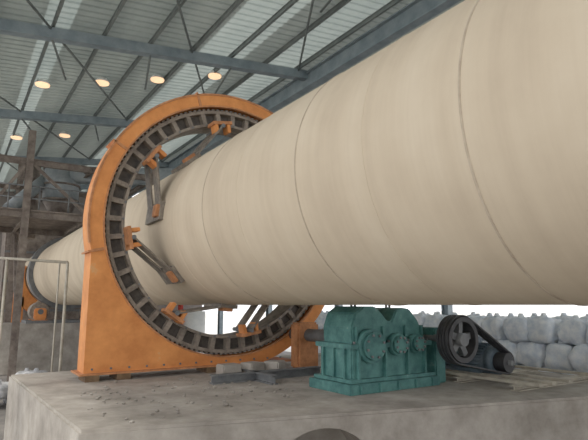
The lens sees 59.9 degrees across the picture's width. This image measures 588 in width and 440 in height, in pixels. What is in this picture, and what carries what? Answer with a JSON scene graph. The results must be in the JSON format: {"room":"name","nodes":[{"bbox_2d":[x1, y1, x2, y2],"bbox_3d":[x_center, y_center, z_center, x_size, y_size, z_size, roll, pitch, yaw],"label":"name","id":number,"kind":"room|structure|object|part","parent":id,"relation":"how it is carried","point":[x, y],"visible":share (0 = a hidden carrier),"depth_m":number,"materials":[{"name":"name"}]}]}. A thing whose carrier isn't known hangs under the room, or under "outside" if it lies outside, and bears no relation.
{"room":"industrial hall","nodes":[
{"label":"industrial hall","id":0,"kind":"room"},
{"bbox_2d":[0,191,201,310],"bbox_3d":[-16.195,3.422,36.964,20.600,11.200,0.150,6,-11,-33],"label":"wall","id":1,"kind":"structure","parent":0,"point":[3,200],"depth_m":37.52,"materials":[{"name":"grey concrete"}]},
{"bbox_2d":[0,351,290,439],"bbox_3d":[-1.643,5.098,12.649,24.000,0.100,56.000,6,-11,-33],"label":"floor","id":2,"kind":"structure","parent":0,"point":[4,378],"depth_m":14.21,"materials":[{"name":"concrete"}]},
{"bbox_2d":[0,368,47,403],"bbox_3d":[-8.994,5.192,15.877,3.461,0.770,3.786,6,-11,-33],"label":"bags","id":3,"kind":"object","parent":2,"relation":"on","point":[3,385],"visible":0.13,"depth_m":15.02},
{"bbox_2d":[11,266,37,321],"bbox_3d":[-13.540,4.631,25.284,1.331,4.975,0.600,6,-11,-33],"label":"seal","id":4,"kind":"object","parent":2,"relation":"on","point":[28,299],"visible":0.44,"depth_m":25.25,"materials":[{"name":"orange paint"}]},
{"bbox_3d":[-13.703,5.439,25.040,0.500,3.300,0.600,6,-11,-33],"label":"leg","id":5,"kind":"part","parent":4,"relation":"part of","materials":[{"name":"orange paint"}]},
{"bbox_2d":[0,257,68,371],"bbox_3d":[-6.423,2.793,11.506,2.556,4.072,0.066,-1,-10,6],"label":"handrail","id":6,"kind":"object","parent":2,"relation":"on","point":[7,259],"visible":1,"depth_m":11.59,"materials":[{"name":"grey metal"}]},
{"bbox_2d":[0,322,79,375],"bbox_3d":[-10.917,5.803,23.569,5.200,2.100,2.400,6,-11,-33],"label":"concrete pier","id":7,"kind":"object","parent":2,"relation":"on","point":[35,343],"visible":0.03,"depth_m":22.14,"materials":[{"name":"grey concrete"}]},
{"bbox_2d":[21,237,80,323],"bbox_3d":[-10.751,2.812,24.179,3.400,4.000,1.800,6,-11,-33],"label":"station","id":8,"kind":"object","parent":7,"relation":"on","point":[37,312],"visible":0.41,"depth_m":23.16,"materials":[{"name":"metal"}]},
{"bbox_3d":[-10.751,4.726,23.860,3.400,0.120,1.800,6,-11,-33],"label":"frame","id":9,"kind":"part","parent":8,"relation":"part of","materials":[{"name":"metal"}]},
{"bbox_2d":[25,0,587,305],"bbox_3d":[-2.201,0.401,11.535,3.020,3.020,41.500,6,-11,-33],"label":"rotary kiln","id":10,"kind":"object","parent":8,"relation":"on","point":[447,165],"visible":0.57,"depth_m":4.47,"materials":[{"name":"beige metal"}]},
{"bbox_2d":[105,109,309,354],"bbox_3d":[-1.307,0.180,10.208,4.864,4.864,0.870,6,-11,-33],"label":"gear","id":11,"kind":"object","parent":10,"relation":"attached to","point":[145,151],"depth_m":9.43,"materials":[{"name":"grey metal"}]},
{"bbox_2d":[0,233,80,322],"bbox_3d":[-14.799,3.883,29.995,4.400,8.000,3.070,6,-11,-33],"label":"hood","id":12,"kind":"object","parent":2,"relation":"on","point":[33,245],"visible":0.1,"depth_m":28.68,"materials":[{"name":"metal"}]},
{"bbox_2d":[0,130,153,381],"bbox_3d":[-10.730,1.776,23.130,7.100,9.900,5.630,6,-11,-33],"label":"steel framework","id":13,"kind":"object","parent":2,"relation":"on","point":[24,221],"visible":0.52,"depth_m":20.82,"materials":[{"name":"metal"}]},
{"bbox_3d":[-11.174,-0.933,19.954,0.055,1.000,0.055,-6,-11,33],"label":"deck post","id":14,"kind":"part","parent":13,"relation":"part of","materials":[{"name":"metal"}]},
{"bbox_3d":[-13.469,1.993,24.433,0.260,9.900,0.260,6,-11,-33],"label":"leg","id":15,"kind":"part","parent":13,"relation":"part of","materials":[{"name":"metal"}]},
{"bbox_3d":[-10.661,1.254,19.996,0.260,9.900,0.260,6,-11,-33],"label":"leg","id":16,"kind":"part","parent":13,"relation":"part of","materials":[{"name":"metal"}]},
{"bbox_3d":[-10.258,-0.833,20.554,0.055,1.000,0.055,-6,-11,33],"label":"deck post","id":17,"kind":"part","parent":13,"relation":"part of","materials":[{"name":"metal"}]},
{"bbox_3d":[-10.780,0.126,23.390,7.000,0.050,5.600,6,-11,-33],"label":"deck plate","id":18,"kind":"part","parent":13,"relation":"part of","materials":[{"name":"metal"}]},
{"bbox_3d":[-9.259,-0.724,21.209,6.800,0.060,0.060,6,-11,-33],"label":"deck rail","id":19,"kind":"part","parent":13,"relation":"part of","materials":[{"name":"metal"}]},
{"bbox_3d":[-9.259,-1.217,21.292,6.800,0.060,0.060,6,-11,-33],"label":"deck rail","id":20,"kind":"part","parent":13,"relation":"part of","materials":[{"name":"metal"}]},
{"bbox_2d":[2,166,172,238],"bbox_3d":[-9.091,-1.260,24.684,7.804,4.000,5.997,4,-10,-21],"label":"duct","id":21,"kind":"object","parent":13,"relation":"attached to","point":[69,180],"visible":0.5,"depth_m":22.52,"materials":[{"name":"grey metal"}]},
{"bbox_2d":[0,184,222,333],"bbox_3d":[-13.967,2.682,33.963,20.400,11.673,0.350,6,-11,-33],"label":"roof truss","id":22,"kind":"object","parent":2,"relation":"on","point":[83,186],"visible":0.02,"depth_m":38.55,"materials":[{"name":"metal"}]},
{"bbox_2d":[0,0,64,171],"bbox_3d":[-6.373,-5.385,13.645,0.070,0.160,52.000,6,-11,-33],"label":"purlin","id":23,"kind":"object","parent":22,"relation":"on","point":[61,3],"visible":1,"depth_m":16.55,"materials":[{"name":"paint"}]},
{"bbox_2d":[14,0,126,193],"bbox_3d":[-5.249,-5.420,14.408,0.070,0.160,52.000,6,-11,-33],"label":"purlin","id":24,"kind":"object","parent":22,"relation":"on","point":[122,2],"visible":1,"depth_m":16.78,"materials":[{"name":"paint"}]},
{"bbox_2d":[62,0,186,157],"bbox_3d":[-4.124,-5.454,15.171,0.070,0.160,52.000,6,-11,-33],"label":"purlin","id":25,"kind":"object","parent":22,"relation":"on","point":[175,10],"visible":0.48,"depth_m":17.26,"materials":[{"name":"paint"}]},
{"bbox_2d":[0,0,248,190],"bbox_3d":[-4.424,-5.545,15.094,3.900,0.505,52.180,6,-11,-33],"label":"sheet","id":26,"kind":"object","parent":25,"relation":"on","point":[138,20],"visible":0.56,"depth_m":17.18,"materials":[{"name":"grey metal"}]},
{"bbox_2d":[59,131,69,137],"bbox_3d":[-10.557,-3.961,23.491,0.500,0.210,0.500,6,-11,-33],"label":"lamp","id":27,"kind":"object","parent":26,"relation":"hanging from","point":[65,134],"visible":1,"depth_m":23.38,"materials":[{"name":"white paint"}]},
{"bbox_2d":[96,76,109,85],"bbox_3d":[-6.744,-4.893,17.938,0.500,0.210,0.500,6,-11,-33],"label":"lamp","id":28,"kind":"object","parent":26,"relation":"attached to","point":[102,81],"visible":0.84,"depth_m":17.82,"materials":[{"name":"white paint"}]},
{"bbox_2d":[150,73,164,82],"bbox_3d":[-4.855,-5.059,18.143,0.500,0.210,0.500,6,-11,-33],"label":"lamp","id":29,"kind":"object","parent":26,"relation":"hanging from","point":[156,78],"visible":1,"depth_m":18.04,"materials":[{"name":"white paint"}]},
{"bbox_2d":[82,0,243,165],"bbox_3d":[-3.000,-5.488,15.934,0.070,0.160,52.000,6,-11,-33],"label":"purlin","id":30,"kind":"object","parent":22,"relation":"on","point":[236,3],"visible":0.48,"depth_m":17.54,"materials":[{"name":"paint"}]},
{"bbox_2d":[79,0,298,190],"bbox_3d":[-1.875,-5.523,16.697,0.070,0.160,52.000,6,-11,-33],"label":"purlin","id":31,"kind":"object","parent":22,"relation":"on","point":[289,4],"visible":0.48,"depth_m":15.72,"materials":[{"name":"paint"}]},
{"bbox_2d":[81,0,311,191],"bbox_3d":[-2.133,-5.615,16.648,1.600,0.234,52.180,6,-11,-33],"label":"sheet","id":32,"kind":"object","parent":31,"relation":"on","point":[254,13],"visible":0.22,"depth_m":16.17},
{"bbox_2d":[208,70,221,79],"bbox_3d":[-2.844,-5.240,18.311,0.500,0.210,0.500,6,-11,-33],"label":"lamp","id":33,"kind":"object","parent":32,"relation":"hanging from","point":[211,75],"visible":0.96,"depth_m":18.20,"materials":[{"name":"white paint"}]},
{"bbox_2d":[161,0,401,161],"bbox_3d":[0.373,-5.591,18.223,0.070,0.160,52.000,6,-11,-33],"label":"purlin","id":34,"kind":"object","parent":22,"relation":"on","point":[392,3],"visible":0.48,"depth_m":17.19,"materials":[{"name":"paint"}]},
{"bbox_2d":[141,0,391,167],"bbox_3d":[-0.134,-5.676,18.005,1.200,0.187,52.180,6,-11,-33],"label":"sheet","id":35,"kind":"object","parent":34,"relation":"on","point":[354,12],"visible":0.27,"depth_m":16.91,"materials":[{"name":"white plastic"}]},
{"bbox_2d":[222,0,350,94],"bbox_3d":[-0.751,-5.557,17.460,0.070,0.160,52.000,6,-11,-33],"label":"purlin","id":36,"kind":"object","parent":22,"relation":"on","point":[342,3],"visible":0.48,"depth_m":16.27,"materials":[{"name":"paint"}]},
{"bbox_2d":[85,0,340,191],"bbox_3d":[-1.051,-5.648,17.383,1.000,0.163,52.180,6,-11,-33],"label":"sheet","id":37,"kind":"object","parent":36,"relation":"on","point":[297,23],"visible":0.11,"depth_m":16.34,"materials":[{"name":"white plastic"}]},
{"bbox_2d":[6,155,272,315],"bbox_3d":[-10.877,1.918,29.376,20.400,11.673,3.584,6,-11,-33],"label":"roof truss","id":38,"kind":"object","parent":2,"relation":"on","point":[77,161],"visible":0.11,"depth_m":27.61,"materials":[{"name":"metal"}]},
{"bbox_2d":[0,108,342,306],"bbox_3d":[-6.893,0.932,23.460,20.400,11.673,3.584,6,-11,-33],"label":"roof truss","id":39,"kind":"object","parent":2,"relation":"on","point":[4,113],"visible":0.38,"depth_m":20.62,"materials":[{"name":"metal"}]},
{"bbox_2d":[178,305,205,353],"bbox_3d":[-5.034,5.370,24.318,1.580,3.200,1.520,6,-11,-33],"label":"storage tank","id":40,"kind":"object","parent":2,"relation":"on","point":[193,320],"visible":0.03,"depth_m":23.82,"materials":[{"name":"white metal"}]},
{"bbox_2d":[0,18,452,314],"bbox_3d":[-2.908,-0.053,17.545,20.400,11.673,3.584,6,-11,-33],"label":"roof beam","id":41,"kind":"structure","parent":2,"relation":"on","point":[54,35],"depth_m":15.33,"materials":[{"name":"metal"}]},
{"bbox_3d":[-8.622,-5.317,12.118,0.070,0.160,52.000,6,-11,-33],"label":"purlin","id":42,"kind":"object","parent":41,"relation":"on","visible":0},
{"bbox_2d":[0,0,49,151],"bbox_3d":[-8.464,-5.422,12.352,4.400,0.564,52.180,6,-11,-33],"label":"sheet","id":43,"kind":"object","parent":42,"relation":"on","point":[16,52],"visible":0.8,"depth_m":15.52,"materials":[{"name":"grey metal"}]},
{"bbox_2d":[0,0,81,181],"bbox_3d":[-6.340,-5.487,13.794,0.700,0.128,52.180,6,-11,-33],"label":"sheet","id":44,"kind":"object","parent":42,"relation":"on","point":[69,10],"visible":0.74,"depth_m":16.83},
{"bbox_2d":[10,133,22,139],"bbox_3d":[-12.557,-3.804,23.091,0.500,0.210,0.500,6,-11,-33],"label":"lamp","id":45,"kind":"object","parent":44,"relation":"hanging from","point":[17,136],"visible":0.94,"depth_m":22.98,"materials":[{"name":"white paint"}]},
{"bbox_2d":[35,78,49,87],"bbox_3d":[-8.669,-4.739,17.590,0.500,0.210,0.500,6,-11,-33],"label":"lamp","id":46,"kind":"object","parent":44,"relation":"hanging from","point":[41,82],"visible":1,"depth_m":17.49,"materials":[{"name":"white paint"}]},
{"bbox_2d":[3,353,587,439],"bbox_3d":[0.352,3.471,8.300,8.320,1.680,7.800,6,-11,-33],"label":"concrete platform","id":47,"kind":"object","parent":2,"relation":"on","point":[46,405],"visible":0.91,"depth_m":6.47,"materials":[{"name":"grey concrete"}]},
{"bbox_2d":[80,377,305,422],"bbox_3d":[-0.620,2.515,7.808,5.047,0.054,3.018,6,-11,-33],"label":"rubble","id":48,"kind":"object","parent":47,"relation":"on","point":[184,395],"depth_m":6.99,"materials":[{"name":"grey stone"}]},
{"bbox_2d":[71,92,324,382],"bbox_3d":[-1.343,0.192,10.261,5.430,5.435,0.700,6,-11,-33],"label":"gear","id":49,"kind":"object","parent":47,"relation":"on","point":[115,341],"visible":0.59,"depth_m":8.74,"materials":[{"name":"orange metal"}]},
{"bbox_3d":[-1.885,2.700,9.479,4.100,0.030,0.700,6,-11,-33],"label":"plate","id":50,"kind":"part","parent":49,"relation":"part of","materials":[{"name":"orange paint"}]},
{"bbox_2d":[209,360,320,384],"bbox_3d":[-0.417,2.545,8.581,1.792,0.240,1.406,0,-9,2],"label":"girder","id":51,"kind":"object","parent":47,"relation":"on","point":[267,372],"visible":0.97,"depth_m":8.52,"materials":[{"name":"metal"}]},
{"bbox_2d":[289,305,439,395],"bbox_3d":[0.606,2.067,8.843,1.800,1.270,3.375,6,-11,-33],"label":"gearbox","id":52,"kind":"object","parent":47,"relation":"on","point":[365,349],"visible":0.94,"depth_m":7.53,"materials":[{"name":"teal paint"}]},
{"bbox_3d":[1.244,2.466,7.803,1.800,0.140,0.980,6,-11,-33],"label":"bed frame","id":53,"kind":"part","parent":52,"relation":"part of","materials":[{"name":"teal paint"}]},
{"bbox_2d":[423,317,478,382],"bbox_3d":[2.263,2.067,8.148,0.680,1.040,1.150,6,-11,-33],"label":"pulley","id":54,"kind":"object","parent":47,"relation":"on","point":[464,338],"visible":0.71,"depth_m":7.88,"materials":[{"name":"metal"}]},
{"bbox_2d":[445,365,587,391],"bbox_3d":[3.696,2.599,8.538,2.250,0.120,2.050,6,-11,-33],"label":"planks","id":55,"kind":"object","parent":47,"relation":"on","point":[519,384],"visible":0.61,"depth_m":8.10,"materials":[{"name":"beige wood"}]},
{"bbox_2d":[445,336,514,374],"bbox_3d":[3.107,2.347,8.791,0.580,0.680,1.450,6,-11,-33],"label":"motor","id":56,"kind":"object","parent":55,"relation":"on","point":[487,356],"visible":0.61,"depth_m":8.36,"materials":[{"name":"paint"}]},
{"bbox_2d":[436,315,514,373],"bbox_3d":[2.880,1.973,8.037,1.633,0.953,0.199,6,-11,-33],"label":"belt","id":57,"kind":"object","parent":56,"relation":"attached to","point":[443,328],"visible":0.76,"depth_m":7.73,"materials":[{"name":"black rubber"}]},
{"bbox_3d":[3.543,2.656,8.760,2.250,0.080,0.140,6,-11,-33],"label":"rail","id":58,"kind":"part","parent":55,"relation":"part of","materials":[{"name":"beige wood"}]},
{"bbox_3d":[4.097,2.519,7.939,2.250,0.080,0.140,6,-11,-33],"label":"rail","id":59,"kind":"part","parent":55,"relation":"part of","materials":[{"name":"beige wood"}]},
{"bbox_2d":[320,0,331,12],"bbox_3d":[1.076,-1.039,11.630,20.400,11.673,3.584,6,-11,-33],"label":"roof truss","id":60,"kind":"object","parent":2,"relation":"on","point":[329,1],"visible":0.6,"depth_m":14.01,"materials":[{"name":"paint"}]},
{"bbox_2d":[0,0,313,162],"bbox_3d":[-8.892,-4.239,21.007,12.211,1.504,28.834,6,-11,-33],"label":"bracing","id":61,"kind":"structure","parent":60,"relation":"attached to","point":[28,1],"depth_m":16.25,"materials":[{"name":"paint"}]},
{"bbox_2d":[315,311,587,374],"bbox_3d":[5.604,4.117,15.290,1.754,2.692,17.708,6,-11,-33],"label":"bags","id":62,"kind":"object","parent":2,"relation":"on","point":[560,342],"visible":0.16,"depth_m":13.17},
{"label":"outside","id":63,"kind":"structure","parent":0,"visible":0},
{"bbox_2d":[205,311,587,351],"bbox_3d":[38.907,11.194,48.684,300.000,0.060,300.000,6,-11,-33],"label":"ground","id":64,"kind":"structure","parent":63,"point":[230,320],"depth_m":135.09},
{"bbox_3d":[9.940,-3.232,-1.530,20.400,11.673,0.350,6,-11,-33],"label":"roof truss","id":65,"kind":"object","parent":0,"visible":0},
{"bbox_2d":[128,0,460,198],"bbox_3d":[0.665,-5.097,18.337,0.300,0.600,52.000,6,-11,-33],"label":"beam","id":66,"kind":"structure","parent":65,"relation":"attached to","point":[414,14],"depth_m":16.48,"materials":[{"name":"metal"}]},
{"bbox_3d":[1.498,-5.626,18.986,0.070,0.160,52.000,6,-11,-33],"label":"purlin","id":67,"kind":"object","parent":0,"visible":0},
{"bbox_2d":[139,0,464,192],"bbox_3d":[1.698,-5.732,19.248,3.200,0.423,52.180,6,-11,-33],"label":"sheet","id":68,"kind":"object","parent":67,"relation":"on","point":[403,3],"visible":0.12,"depth_m":17.68,"materials":[{"name":"grey metal"}]}
]}

